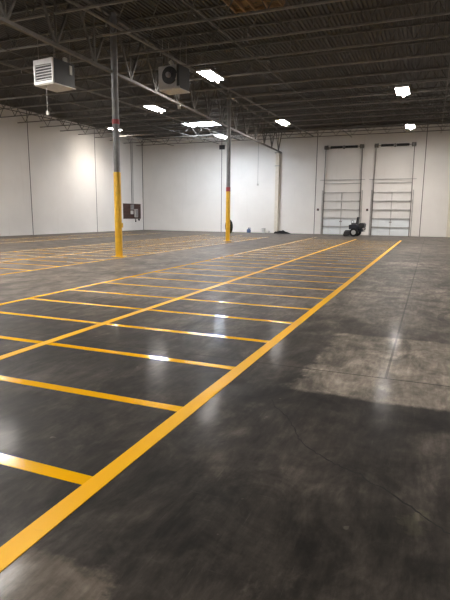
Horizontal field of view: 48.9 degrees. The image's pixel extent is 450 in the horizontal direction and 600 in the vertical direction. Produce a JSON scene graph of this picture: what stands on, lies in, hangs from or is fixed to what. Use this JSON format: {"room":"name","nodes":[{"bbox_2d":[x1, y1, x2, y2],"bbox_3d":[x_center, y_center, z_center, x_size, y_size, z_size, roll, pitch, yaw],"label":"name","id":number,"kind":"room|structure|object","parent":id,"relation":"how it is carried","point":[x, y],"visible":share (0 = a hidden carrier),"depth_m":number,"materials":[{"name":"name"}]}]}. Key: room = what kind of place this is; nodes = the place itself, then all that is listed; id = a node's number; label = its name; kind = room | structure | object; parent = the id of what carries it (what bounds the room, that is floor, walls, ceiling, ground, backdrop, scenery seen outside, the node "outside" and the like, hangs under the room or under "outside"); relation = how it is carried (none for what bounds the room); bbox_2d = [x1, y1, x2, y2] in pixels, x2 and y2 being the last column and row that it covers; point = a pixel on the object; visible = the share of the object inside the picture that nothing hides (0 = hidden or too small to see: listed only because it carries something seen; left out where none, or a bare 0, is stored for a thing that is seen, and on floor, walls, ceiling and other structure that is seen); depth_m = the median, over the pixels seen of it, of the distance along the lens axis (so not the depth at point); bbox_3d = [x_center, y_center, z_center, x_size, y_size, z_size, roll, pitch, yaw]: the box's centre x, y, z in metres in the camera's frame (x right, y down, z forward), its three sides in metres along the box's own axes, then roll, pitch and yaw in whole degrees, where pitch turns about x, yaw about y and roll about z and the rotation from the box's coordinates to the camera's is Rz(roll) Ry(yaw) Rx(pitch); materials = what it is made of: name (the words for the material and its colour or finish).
{"room":"empty warehouse","nodes":[
{"label":"empty warehouse","id":0,"kind":"room"},
{"bbox_2d":[0,104,142,235],"bbox_3d":[-17.417,-7.461,23.740,0.200,9.300,50.400,5,11,22],"label":"wall","id":1,"kind":"structure","parent":0,"point":[65,185],"depth_m":36.35,"materials":[{"name":"white paint"}]},
{"bbox_2d":[26,111,33,234],"bbox_3d":[-13.246,-8.607,33.595,0.010,8.300,0.050,5,11,22],"label":"trim","id":2,"kind":"structure","parent":1,"relation":"attached to","point":[26,111],"depth_m":33.55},
{"bbox_2d":[0,103,141,137],"bbox_3d":[-17.234,-10.836,23.097,0.119,0.786,50.400,5,11,22],"label":"trim","id":3,"kind":"structure","parent":1,"relation":"attached to","point":[0,103],"depth_m":35.47,"materials":[{"name":"metal"}]},
{"bbox_2d":[94,132,97,231],"bbox_3d":[-10.496,-9.718,40.210,0.010,8.300,0.050,5,11,22],"label":"trim","id":4,"kind":"structure","parent":1,"relation":"attached to","point":[94,132],"depth_m":40.10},
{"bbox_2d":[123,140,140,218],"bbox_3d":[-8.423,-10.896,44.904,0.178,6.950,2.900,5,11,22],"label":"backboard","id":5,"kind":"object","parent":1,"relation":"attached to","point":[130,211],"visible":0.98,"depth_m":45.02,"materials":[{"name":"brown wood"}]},
{"bbox_2d":[142,152,143,229],"bbox_3d":[-7.767,-10.817,46.755,0.030,8.300,0.050,5,11,22],"label":"trim","id":6,"kind":"structure","parent":1,"relation":"attached to","point":[142,152],"depth_m":46.62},
{"bbox_2d":[0,230,449,599],"bbox_3d":[1.317,-1.288,16.990,40.800,0.200,50.800,5,11,22],"label":"floor","id":7,"kind":"structure","parent":0,"point":[229,504],"depth_m":3.69,"materials":[{"name":"concrete"}]},
{"bbox_2d":[3,258,82,262],"bbox_3d":[-6.679,-1.332,16.173,5.136,0.003,0.102,5,11,22],"label":"painted line","id":8,"kind":"object","parent":7,"relation":"on","point":[3,258],"visible":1,"depth_m":15.82,"materials":[{"name":"yellow paint"}]},
{"bbox_2d":[0,453,92,484],"bbox_3d":[-2.936,0.857,3.682,4.679,0.003,0.102,5,11,22],"label":"painted line","id":9,"kind":"object","parent":7,"relation":"on","point":[16,462],"visible":1,"depth_m":2.93,"materials":[{"name":"yellow paint"}]},
{"bbox_2d":[0,254,103,259],"bbox_3d":[-6.280,-1.510,17.234,5.140,0.003,0.104,5,11,22],"label":"painted line","id":10,"kind":"object","parent":7,"relation":"on","point":[0,254],"visible":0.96,"depth_m":16.97,"materials":[{"name":"yellow paint"}]},
{"bbox_2d":[0,233,153,243],"bbox_3d":[-8.482,-3.936,31.193,0.105,0.004,18.712,4,10,20],"label":"painted line","id":11,"kind":"object","parent":7,"relation":"on","point":[152,233],"visible":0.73,"depth_m":28.60,"materials":[{"name":"yellow paint"}]},
{"bbox_2d":[43,250,136,254],"bbox_3d":[-5.483,-1.867,19.354,5.150,0.003,0.104,5,11,22],"label":"painted line","id":12,"kind":"object","parent":7,"relation":"on","point":[43,250],"visible":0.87,"depth_m":19.25,"materials":[{"name":"yellow paint"}]},
{"bbox_2d":[0,375,181,411],"bbox_3d":[-2.518,0.680,4.735,4.715,0.003,0.102,5,11,22],"label":"painted line","id":13,"kind":"object","parent":7,"relation":"on","point":[3,378],"visible":1,"depth_m":4.17,"materials":[{"name":"yellow paint"}]},
{"bbox_2d":[2,234,208,252],"bbox_3d":[-5.190,-3.262,27.472,0.106,0.004,23.215,4,10,20],"label":"painted line","id":14,"kind":"object","parent":7,"relation":"on","point":[207,234],"visible":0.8,"depth_m":23.02,"materials":[{"name":"yellow paint"}]},
{"bbox_2d":[109,10,125,256],"bbox_3d":[-3.728,-5.501,16.943,0.400,8.018,0.400,5,11,22],"label":"column","id":15,"kind":"structure","parent":7,"relation":"on","point":[113,39],"depth_m":16.87,"materials":[{"name":"metal"}]},
{"bbox_2d":[0,0,112,72],"bbox_3d":[-5.616,-7.464,11.004,0.126,2.036,11.464,4,10,18],"label":"girder","id":16,"kind":"object","parent":15,"relation":"attached to","point":[6,16],"visible":1,"depth_m":13.93,"materials":[{"name":"metal"}]},
{"bbox_2d":[0,336,234,369],"bbox_3d":[-2.100,0.503,5.787,4.750,0.003,0.100,5,11,22],"label":"painted line","id":17,"kind":"object","parent":7,"relation":"on","point":[2,337],"visible":1,"depth_m":5.38,"materials":[{"name":"yellow paint"}]},
{"bbox_2d":[3,235,241,261],"bbox_3d":[-3.053,-2.891,25.441,0.105,0.004,25.015,4,10,20],"label":"painted line","id":18,"kind":"object","parent":7,"relation":"on","point":[240,235],"visible":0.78,"depth_m":19.78,"materials":[{"name":"yellow paint"}]},
{"bbox_2d":[0,237,265,274],"bbox_3d":[-1.673,-2.314,22.170,0.106,0.004,26.914,4,10,20],"label":"painted line","id":19,"kind":"object","parent":7,"relation":"on","point":[264,237],"visible":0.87,"depth_m":16.01,"materials":[{"name":"yellow paint"}]},
{"bbox_2d":[0,311,268,342],"bbox_3d":[-1.682,0.326,6.839,4.786,0.003,0.101,5,11,22],"label":"painted line","id":20,"kind":"object","parent":7,"relation":"on","point":[148,328],"visible":1,"depth_m":6.57,"materials":[{"name":"yellow paint"}]},
{"bbox_2d":[0,237,315,304],"bbox_3d":[1.029,-2.035,20.710,0.106,0.004,31.215,4,10,20],"label":"painted line","id":21,"kind":"object","parent":7,"relation":"on","point":[314,237],"visible":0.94,"depth_m":11.24,"materials":[{"name":"yellow paint"}]},
{"bbox_2d":[31,298,292,323],"bbox_3d":[-1.264,0.149,7.892,4.821,0.003,0.104,5,11,22],"label":"painted line","id":22,"kind":"object","parent":7,"relation":"on","point":[31,298],"visible":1,"depth_m":7.73,"materials":[{"name":"yellow paint"}]},
{"bbox_2d":[0,239,355,359],"bbox_3d":[2.673,-1.501,17.705,0.111,0.004,32.403,4,10,21],"label":"painted line","id":23,"kind":"object","parent":7,"relation":"on","point":[7,355],"visible":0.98,"depth_m":7.24,"materials":[{"name":"yellow paint"}]},
{"bbox_2d":[73,289,309,309],"bbox_3d":[-0.845,-0.028,8.944,4.857,0.003,0.103,5,11,22],"label":"painted line","id":24,"kind":"object","parent":7,"relation":"on","point":[73,289],"visible":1,"depth_m":8.75,"materials":[{"name":"yellow paint"}]},
{"bbox_2d":[0,240,401,571],"bbox_3d":[4.920,-1.249,16.375,0.124,0.004,33.200,5,11,22],"label":"painted line","id":25,"kind":"object","parent":7,"relation":"on","point":[15,547],"visible":0.98,"depth_m":3.04,"materials":[{"name":"yellow paint"}]},
{"bbox_2d":[105,282,323,298],"bbox_3d":[-0.427,-0.205,9.996,4.892,0.003,0.102,5,11,22],"label":"painted line","id":26,"kind":"object","parent":7,"relation":"on","point":[105,282],"visible":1,"depth_m":9.81,"materials":[{"name":"yellow paint"}]},
{"bbox_2d":[223,93,231,240],"bbox_3d":[0.198,-7.510,28.344,0.400,8.189,0.400,5,11,22],"label":"column","id":27,"kind":"structure","parent":7,"relation":"on","point":[230,94],"depth_m":28.28,"materials":[{"name":"metal"}]},
{"bbox_2d":[116,17,228,127],"bbox_3d":[-1.764,-9.533,22.146,0.126,2.002,11.975,4,10,18],"label":"girder","id":28,"kind":"object","parent":27,"relation":"attached to","point":[130,75],"visible":0.77,"depth_m":19.98,"materials":[{"name":"metal"}]},
{"bbox_2d":[231,96,282,152],"bbox_3d":[2.463,-11.802,34.369,0.126,1.985,13.786,4,10,18],"label":"girder","id":29,"kind":"object","parent":27,"relation":"attached to","point":[234,99],"visible":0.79,"depth_m":32.93,"materials":[{"name":"metal"}]},
{"bbox_2d":[225,220,232,232],"bbox_3d":[0.324,-6.060,40.820,0.300,1.110,1.110,-3,10,-20],"label":"tire","id":30,"kind":"object","parent":7,"relation":"on","point":[231,223],"visible":0.37,"depth_m":40.39,"materials":[{"name":"black rubber"}]},
{"bbox_2d":[137,277,334,290],"bbox_3d":[-0.009,-0.382,11.049,4.928,0.003,0.104,5,11,22],"label":"painted line","id":31,"kind":"object","parent":7,"relation":"on","point":[137,277],"visible":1,"depth_m":10.96,"materials":[{"name":"yellow paint"}]},
{"bbox_2d":[159,272,343,283],"bbox_3d":[0.409,-0.558,12.101,4.963,0.003,0.101,5,11,22],"label":"painted line","id":32,"kind":"object","parent":7,"relation":"on","point":[159,272],"visible":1,"depth_m":12.03,"materials":[{"name":"yellow paint"}]},
{"bbox_2d":[182,268,351,277],"bbox_3d":[0.828,-0.735,13.153,4.999,0.003,0.103,5,11,22],"label":"painted line","id":33,"kind":"object","parent":7,"relation":"on","point":[182,268],"visible":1,"depth_m":12.94,"materials":[{"name":"yellow paint"}]},
{"bbox_2d":[192,264,354,272],"bbox_3d":[1.246,-0.912,14.206,5.034,0.003,0.104,5,11,22],"label":"painted line","id":34,"kind":"object","parent":7,"relation":"on","point":[192,264],"visible":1,"depth_m":14.14,"materials":[{"name":"yellow paint"}]},
{"bbox_2d":[274,152,279,231],"bbox_3d":[4.387,-9.016,41.845,0.480,6.660,0.338,5,11,22],"label":"wall post","id":35,"kind":"object","parent":7,"relation":"on","point":[277,171],"visible":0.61,"depth_m":41.73,"materials":[{"name":"beige metal"}]},
{"bbox_2d":[274,230,290,233],"bbox_3d":[4.800,-5.704,41.430,1.414,0.282,0.691,5,11,22],"label":"tarp","id":36,"kind":"object","parent":7,"relation":"on","point":[282,231],"visible":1,"depth_m":41.22,"materials":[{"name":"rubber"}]},
{"bbox_2d":[209,261,361,268],"bbox_3d":[1.664,-1.089,15.258,5.070,0.003,0.104,5,11,22],"label":"painted line","id":37,"kind":"object","parent":7,"relation":"on","point":[209,261],"visible":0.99,"depth_m":15.06,"materials":[{"name":"yellow paint"}]},
{"bbox_2d":[218,258,355,264],"bbox_3d":[2.082,-1.266,16.310,5.105,0.003,0.104,5,11,22],"label":"painted line","id":38,"kind":"object","parent":7,"relation":"on","point":[218,258],"visible":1,"depth_m":16.19,"materials":[{"name":"yellow paint"}]},
{"bbox_2d":[238,256,359,261],"bbox_3d":[2.501,-1.443,17.363,5.141,0.003,0.104,5,11,22],"label":"painted line","id":39,"kind":"object","parent":7,"relation":"on","point":[238,256],"visible":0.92,"depth_m":17.17,"materials":[{"name":"yellow paint"}]},
{"bbox_2d":[252,254,374,259],"bbox_3d":[2.919,-1.620,18.415,5.176,0.003,0.103,5,11,22],"label":"painted line","id":40,"kind":"object","parent":7,"relation":"on","point":[252,254],"visible":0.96,"depth_m":18.23,"materials":[{"name":"yellow paint"}]},
{"bbox_2d":[260,252,367,256],"bbox_3d":[3.337,-1.797,19.467,5.212,0.003,0.103,5,11,22],"label":"painted line","id":41,"kind":"object","parent":7,"relation":"on","point":[260,252],"visible":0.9,"depth_m":19.40,"materials":[{"name":"yellow paint"}]},
{"bbox_2d":[343,217,365,236],"bbox_3d":[9.776,-5.497,37.097,1.645,1.443,1.240,6,11,29],"label":"riding mower","id":42,"kind":"object","parent":7,"relation":"on","point":[355,231],"visible":1,"depth_m":36.72,"materials":[{"name":"black metal"}]},
{"bbox_2d":[272,400,449,533],"bbox_3d":[0.887,1.012,3.011,1.762,0.001,1.653,5,11,22],"label":"crack","id":43,"kind":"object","parent":7,"relation":"on","point":[412,507],"depth_m":2.87,"materials":[{"name":"black concrete"}]},
{"bbox_2d":[446,194,449,236],"bbox_3d":[16.887,-8.023,36.816,0.480,6.660,0.338,5,11,22],"label":"wall post","id":44,"kind":"object","parent":7,"relation":"on","point":[448,217],"visible":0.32,"depth_m":37.13,"materials":[{"name":"beige metal"}]},
{"bbox_2d":[0,0,449,137],"bbox_3d":[1.401,-9.493,15.577,40.400,0.906,50.400,5,11,22],"label":"ceiling","id":45,"kind":"structure","parent":0,"point":[146,7],"depth_m":21.28,"materials":[{"name":"metal"}]},
{"bbox_2d":[0,0,49,24],"bbox_3d":[-11.838,-8.970,16.313,15.195,1.203,0.071,5,11,22],"label":"joist","id":46,"kind":"object","parent":45,"relation":"attached to","point":[40,15],"visible":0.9,"depth_m":13.82,"materials":[{"name":"grey metal"}]},
{"bbox_2d":[0,0,91,51],"bbox_3d":[-11.125,-9.326,18.182,15.070,1.178,0.071,5,11,22],"label":"joist","id":47,"kind":"object","parent":45,"relation":"attached to","point":[64,2],"visible":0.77,"depth_m":16.08,"materials":[{"name":"grey metal"}]},
{"bbox_2d":[33,37,75,91],"bbox_3d":[-6.074,-8.475,17.598,0.980,1.750,1.045,6,11,29],"label":"heater","id":48,"kind":"object","parent":45,"relation":"hanging from","point":[58,75],"visible":0.97,"depth_m":17.38,"materials":[{"name":"metal"}]},
{"bbox_2d":[0,20,124,71],"bbox_3d":[-10.412,-9.682,20.050,14.945,1.152,0.071,5,11,22],"label":"joist","id":49,"kind":"object","parent":45,"relation":"attached to","point":[103,24],"visible":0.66,"depth_m":18.33,"materials":[{"name":"grey metal"}]},
{"bbox_2d":[0,40,151,87],"bbox_3d":[-9.700,-10.038,21.919,14.820,1.127,0.071,5,11,22],"label":"joist","id":50,"kind":"object","parent":45,"relation":"attached to","point":[133,42],"visible":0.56,"depth_m":20.38,"materials":[{"name":"grey metal"}]},
{"bbox_2d":[0,54,173,99],"bbox_3d":[-8.987,-10.394,23.788,14.695,1.102,0.071,5,11,22],"label":"joist","id":51,"kind":"object","parent":45,"relation":"attached to","point":[78,67],"visible":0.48,"depth_m":22.76,"materials":[{"name":"grey metal"}]},
{"bbox_2d":[54,0,136,14],"bbox_3d":[2.711,-7.814,10.460,15.941,1.203,0.071,5,11,22],"label":"joist","id":52,"kind":"object","parent":45,"relation":"attached to","point":[73,9],"visible":1,"depth_m":13.04,"materials":[{"name":"grey metal"}]},
{"bbox_2d":[0,71,191,109],"bbox_3d":[-8.275,-10.750,25.656,14.570,1.076,0.071,5,11,22],"label":"joist","id":53,"kind":"object","parent":45,"relation":"attached to","point":[145,73],"visible":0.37,"depth_m":25.20,"materials":[{"name":"grey metal"}]},
{"bbox_2d":[0,80,205,117],"bbox_3d":[-7.562,-11.107,27.525,14.445,1.051,0.071,5,11,22],"label":"joist","id":54,"kind":"object","parent":45,"relation":"attached to","point":[134,105],"visible":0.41,"depth_m":27.68,"materials":[{"name":"grey metal"}]},
{"bbox_2d":[143,104,165,112],"bbox_3d":[-3.766,-10.501,26.714,0.600,0.510,1.515,5,11,22],"label":"ceiling light","id":55,"kind":"object","parent":54,"relation":"hanging from","point":[150,106],"visible":0.98,"depth_m":26.59,"materials":[{"name":"white plastic"}]},
{"bbox_2d":[144,106,164,110],"bbox_3d":[-3.789,-10.323,26.691,0.540,0.011,1.340,5,11,22],"label":"diffuser","id":56,"kind":"object","parent":55,"relation":"attached to","point":[156,108],"depth_m":26.63,"materials":[{"name":"white plastic"}]},
{"bbox_2d":[17,87,220,122],"bbox_3d":[-6.849,-11.463,29.393,14.320,1.026,0.071,5,11,22],"label":"joist","id":57,"kind":"object","parent":45,"relation":"attached to","point":[92,116],"visible":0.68,"depth_m":29.60,"materials":[{"name":"grey metal"}]},
{"bbox_2d":[0,47,261,141],"bbox_3d":[-2.993,-10.459,27.033,0.035,0.894,32.271,5,11,22],"label":"bar","id":58,"kind":"object","parent":57,"relation":"attached to","point":[0,47],"visible":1,"depth_m":22.90,"materials":[{"name":"metal"}]},
{"bbox_2d":[39,96,231,127],"bbox_3d":[-6.137,-11.819,31.262,14.195,1.000,0.071,5,11,22],"label":"joist","id":59,"kind":"object","parent":45,"relation":"attached to","point":[220,96],"visible":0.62,"depth_m":31.28,"materials":[{"name":"grey metal"}]},
{"bbox_2d":[59,103,241,130],"bbox_3d":[-5.424,-12.175,33.131,14.070,0.975,0.071,5,11,22],"label":"joist","id":60,"kind":"object","parent":45,"relation":"attached to","point":[232,103],"visible":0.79,"depth_m":33.21,"materials":[{"name":"grey metal"}]},
{"bbox_2d":[78,109,251,134],"bbox_3d":[-4.712,-12.531,34.999,13.945,0.949,0.071,5,11,22],"label":"joist","id":61,"kind":"object","parent":45,"relation":"attached to","point":[243,109],"visible":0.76,"depth_m":35.01,"materials":[{"name":"grey metal"}]},
{"bbox_2d":[158,39,189,94],"bbox_3d":[-1.837,-8.332,17.551,0.910,1.750,0.905,5,11,26],"label":"heater","id":62,"kind":"object","parent":45,"relation":"hanging from","point":[173,79],"visible":1,"depth_m":17.43,"materials":[{"name":"metal"}]},
{"bbox_2d":[94,114,259,137],"bbox_3d":[-3.999,-12.887,36.868,13.820,0.924,0.071,5,11,22],"label":"joist","id":63,"kind":"object","parent":45,"relation":"attached to","point":[259,114],"visible":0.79,"depth_m":36.90,"materials":[{"name":"grey metal"}]},
{"bbox_2d":[110,119,266,140],"bbox_3d":[-3.286,-13.243,38.737,13.695,0.899,0.071,5,11,22],"label":"joist","id":64,"kind":"object","parent":45,"relation":"attached to","point":[266,119],"visible":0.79,"depth_m":38.85,"materials":[{"name":"grey metal"}]},
{"bbox_2d":[214,134,226,138],"bbox_3d":[-0.267,-12.716,37.929,0.600,0.510,1.515,5,11,22],"label":"ceiling light","id":65,"kind":"object","parent":64,"relation":"hanging from","point":[218,135],"visible":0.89,"depth_m":37.82,"materials":[{"name":"white plastic"}]},
{"bbox_2d":[65,0,312,135],"bbox_3d":[0.926,-10.260,25.125,0.090,1.017,32.702,5,11,22],"label":"pipe","id":66,"kind":"object","parent":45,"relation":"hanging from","point":[69,1],"visible":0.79,"depth_m":16.77,"materials":[{"name":"grey metal"}]},
{"bbox_2d":[123,124,272,143],"bbox_3d":[-2.574,-13.600,40.605,13.570,0.873,0.071,5,11,22],"label":"joist","id":67,"kind":"object","parent":45,"relation":"attached to","point":[262,124],"visible":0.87,"depth_m":40.72,"materials":[{"name":"grey metal"}]},
{"bbox_2d":[180,120,217,126],"bbox_3d":[-1.774,-13.492,37.924,2.760,0.100,2.060,5,11,22],"label":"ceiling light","id":68,"kind":"object","parent":45,"relation":"attached to","point":[195,123],"visible":0.36,"depth_m":37.78,"materials":[{"name":"white"}]},
{"bbox_2d":[136,128,277,145],"bbox_3d":[-1.861,-13.956,42.474,13.445,0.848,0.071,5,11,22],"label":"joist","id":69,"kind":"object","parent":45,"relation":"attached to","point":[268,128],"visible":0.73,"depth_m":42.64,"materials":[{"name":"grey metal"}]},
{"bbox_2d":[96,0,346,37],"bbox_3d":[3.424,-8.170,12.328,16.066,1.178,0.071,5,11,22],"label":"joist","id":70,"kind":"object","parent":45,"relation":"attached to","point":[326,1],"visible":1,"depth_m":14.05,"materials":[{"name":"grey metal"}]},
{"bbox_2d":[222,0,284,13],"bbox_3d":[0.746,-8.963,14.431,1.620,0.422,1.730,5,11,22],"label":"roof","id":71,"kind":"structure","parent":45,"relation":"attached to","point":[237,6],"depth_m":14.93,"materials":[{"name":"brown wood"}]},
{"bbox_2d":[128,0,449,55],"bbox_3d":[4.137,-8.526,14.197,16.190,1.152,0.071,5,11,22],"label":"joist","id":72,"kind":"object","parent":45,"relation":"attached to","point":[221,5],"visible":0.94,"depth_m":15.58,"materials":[{"name":"grey metal"}]},
{"bbox_2d":[155,0,449,69],"bbox_3d":[4.849,-8.882,16.065,16.315,1.127,0.071,5,11,22],"label":"joist","id":73,"kind":"object","parent":45,"relation":"attached to","point":[425,1],"visible":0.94,"depth_m":16.81,"materials":[{"name":"grey metal"}]},
{"bbox_2d":[177,20,449,80],"bbox_3d":[5.562,-9.238,17.934,16.440,1.102,0.071,5,11,22],"label":"joist","id":74,"kind":"object","parent":45,"relation":"attached to","point":[442,21],"visible":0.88,"depth_m":18.62,"materials":[{"name":"grey metal"}]},
{"bbox_2d":[196,61,223,82],"bbox_3d":[-0.550,-9.135,19.799,0.600,0.510,1.515,5,11,22],"label":"ceiling light","id":75,"kind":"object","parent":74,"relation":"hanging from","point":[209,74],"visible":1,"depth_m":19.57,"materials":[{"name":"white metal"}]},
{"bbox_2d":[198,71,222,80],"bbox_3d":[-0.573,-8.957,19.775,0.540,0.011,1.340,5,11,22],"label":"diffuser","id":76,"kind":"object","parent":75,"relation":"attached to","point":[211,75],"depth_m":19.70,"materials":[{"name":"white plastic"}]},
{"bbox_2d":[195,38,449,91],"bbox_3d":[6.274,-9.595,19.803,16.564,1.076,0.071,5,11,22],"label":"joist","id":77,"kind":"object","parent":45,"relation":"attached to","point":[433,41],"visible":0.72,"depth_m":20.55,"materials":[{"name":"grey metal"}]},
{"bbox_2d":[210,54,449,99],"bbox_3d":[6.987,-9.951,21.671,16.689,1.051,0.071,5,11,22],"label":"joist","id":78,"kind":"object","parent":45,"relation":"attached to","point":[416,81],"visible":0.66,"depth_m":22.42,"materials":[{"name":"grey metal"}]},
{"bbox_2d":[223,66,449,106],"bbox_3d":[7.700,-10.307,23.540,16.814,1.026,0.071,5,11,22],"label":"joist","id":79,"kind":"object","parent":45,"relation":"attached to","point":[414,91],"visible":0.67,"depth_m":24.39,"materials":[{"name":"grey metal"}]},
{"bbox_2d":[395,80,409,96],"bbox_3d":[8.120,-9.682,22.569,0.600,0.510,1.515,5,11,22],"label":"ceiling light","id":80,"kind":"object","parent":79,"relation":"hanging from","point":[400,90],"visible":1,"depth_m":22.35,"materials":[{"name":"white plastic"}]},
{"bbox_2d":[395,87,408,94],"bbox_3d":[8.096,-9.505,22.546,0.540,0.011,1.340,5,11,22],"label":"diffuser","id":81,"kind":"object","parent":80,"relation":"attached to","point":[399,90],"depth_m":22.36,"materials":[{"name":"white plastic"}]},
{"bbox_2d":[235,77,449,113],"bbox_3d":[8.412,-10.663,25.409,16.939,1.000,0.071,5,11,22],"label":"joist","id":82,"kind":"object","parent":45,"relation":"attached to","point":[306,107],"visible":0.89,"depth_m":26.19,"materials":[{"name":"grey metal"}]},
{"bbox_2d":[245,86,449,118],"bbox_3d":[9.125,-11.019,27.277,17.063,0.975,0.071,5,11,22],"label":"joist","id":83,"kind":"object","parent":45,"relation":"attached to","point":[255,117],"visible":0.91,"depth_m":28.10,"materials":[{"name":"grey metal"}]},
{"bbox_2d":[254,94,449,123],"bbox_3d":[9.838,-11.375,29.146,17.188,0.949,0.071,5,11,22],"label":"joist","id":84,"kind":"object","parent":45,"relation":"attached to","point":[444,94],"visible":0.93,"depth_m":29.88,"materials":[{"name":"grey metal"}]},
{"bbox_2d":[275,119,289,125],"bbox_3d":[3.686,-11.417,31.354,0.600,0.510,1.515,5,11,22],"label":"ceiling light","id":85,"kind":"object","parent":84,"relation":"hanging from","point":[281,121],"visible":0.96,"depth_m":31.02,"materials":[{"name":"white"}]},
{"bbox_2d":[276,120,288,124],"bbox_3d":[3.662,-11.240,31.330,0.540,0.011,1.340,5,11,22],"label":"diffuser","id":86,"kind":"object","parent":85,"relation":"attached to","point":[282,122],"depth_m":31.28,"materials":[{"name":"white plastic"}]},
{"bbox_2d":[262,101,449,127],"bbox_3d":[10.550,-11.731,31.015,17.313,0.924,0.071,5,11,22],"label":"joist","id":87,"kind":"object","parent":45,"relation":"attached to","point":[415,104],"visible":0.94,"depth_m":31.79,"materials":[{"name":"grey metal"}]},
{"bbox_2d":[269,107,449,131],"bbox_3d":[11.263,-12.088,32.883,17.437,0.899,0.071,5,11,22],"label":"joist","id":88,"kind":"object","parent":45,"relation":"attached to","point":[448,107],"visible":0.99,"depth_m":33.64,"materials":[{"name":"grey metal"}]},
{"bbox_2d":[405,123,414,129],"bbox_3d":[12.392,-11.752,33.048,0.600,0.510,1.515,5,11,22],"label":"ceiling light","id":89,"kind":"object","parent":88,"relation":"hanging from","point":[407,126],"visible":0.98,"depth_m":32.94,"materials":[{"name":"white plastic"}]},
{"bbox_2d":[275,113,449,135],"bbox_3d":[11.975,-12.444,34.752,17.562,0.873,0.071,5,11,22],"label":"joist","id":90,"kind":"object","parent":45,"relation":"attached to","point":[441,113],"visible":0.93,"depth_m":35.44,"materials":[{"name":"grey metal"}]},
{"bbox_2d":[182,0,350,136],"bbox_3d":[3.854,-9.915,24.278,0.035,0.894,32.271,5,11,22],"label":"bar","id":91,"kind":"object","parent":90,"relation":"attached to","point":[184,1],"visible":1,"depth_m":16.70,"materials":[{"name":"metal"}]},
{"bbox_2d":[441,64,449,130],"bbox_3d":[9.822,-9.441,21.877,0.035,0.894,32.271,5,11,22],"label":"bar","id":92,"kind":"object","parent":90,"relation":"attached to","point":[449,64],"visible":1,"depth_m":23.20,"materials":[{"name":"metal"}]},
{"bbox_2d":[281,118,449,138],"bbox_3d":[12.688,-12.800,36.620,17.686,0.848,0.071,5,11,22],"label":"joist","id":93,"kind":"object","parent":45,"relation":"attached to","point":[440,118],"visible":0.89,"depth_m":37.35,"materials":[{"name":"grey metal"}]},
{"bbox_3d":[-12.550,-8.613,14.444,15.320,1.229,0.071,5,11,22],"label":"joist","id":94,"kind":"object","parent":45,"relation":"attached to","visible":0},
{"bbox_2d":[0,107,173,145],"bbox_3d":[-10.764,-11.077,30.160,0.035,0.894,32.271,5,11,22],"label":"bar","id":95,"kind":"object","parent":94,"relation":"attached to","point":[0,107],"visible":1,"depth_m":32.24,"materials":[{"name":"metal"}]},
{"bbox_2d":[0,83,218,143],"bbox_3d":[-6.693,-10.753,28.522,0.035,0.894,32.271,5,11,22],"label":"bar","id":96,"kind":"object","parent":94,"relation":"attached to","point":[0,83],"visible":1,"depth_m":26.91,"materials":[{"name":"metal"}]},
{"bbox_2d":[0,61,239,139],"bbox_3d":[-4.949,-10.727,27.489,0.090,1.017,32.702,5,11,22],"label":"pipe","id":97,"kind":"object","parent":94,"relation":"hanging from","point":[3,63],"visible":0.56,"depth_m":26.13,"materials":[{"name":"grey metal"}]},
{"bbox_2d":[142,120,449,236],"bbox_3d":[10.961,-9.845,39.270,40.800,9.300,0.200,5,11,22],"label":"wall","id":98,"kind":"structure","parent":0,"point":[182,182],"depth_m":41.50,"materials":[{"name":"white paint"}]},
{"bbox_2d":[221,154,221,219],"bbox_3d":[-0.307,-10.228,43.773,0.050,8.300,0.010,5,11,22],"label":"trim","id":99,"kind":"structure","parent":98,"relation":"attached to","point":[221,154],"depth_m":43.80,"materials":[{"name":"grey metal"}]},
{"bbox_2d":[146,120,449,139],"bbox_3d":[10.998,-13.486,38.468,40.270,0.190,0.119,5,11,22],"label":"trim","id":100,"kind":"structure","parent":98,"relation":"attached to","point":[391,125],"depth_m":39.69,"materials":[{"name":"metal"}]},
{"bbox_2d":[314,134,317,223],"bbox_3d":[7.464,-9.610,40.646,0.050,8.300,0.010,5,11,22],"label":"trim","id":101,"kind":"structure","parent":98,"relation":"attached to","point":[317,134],"depth_m":40.52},
{"bbox_2d":[320,144,364,233],"bbox_3d":[9.373,-8.818,39.812,3.550,7.060,0.329,5,11,22],"label":"door","id":102,"kind":"structure","parent":98,"relation":"in","point":[342,207],"depth_m":40.15,"materials":[{"name":"paint"}]},
{"bbox_2d":[369,142,416,235],"bbox_3d":[12.940,-8.535,38.377,3.480,7.060,0.329,5,11,22],"label":"door","id":103,"kind":"structure","parent":98,"relation":"in","point":[383,222],"depth_m":38.69,"materials":[{"name":"paint"}]},
{"bbox_2d":[419,125,427,235],"bbox_3d":[15.079,-9.005,37.582,0.050,8.300,0.010,5,11,22],"label":"trim","id":104,"kind":"structure","parent":98,"relation":"attached to","point":[427,125],"depth_m":37.57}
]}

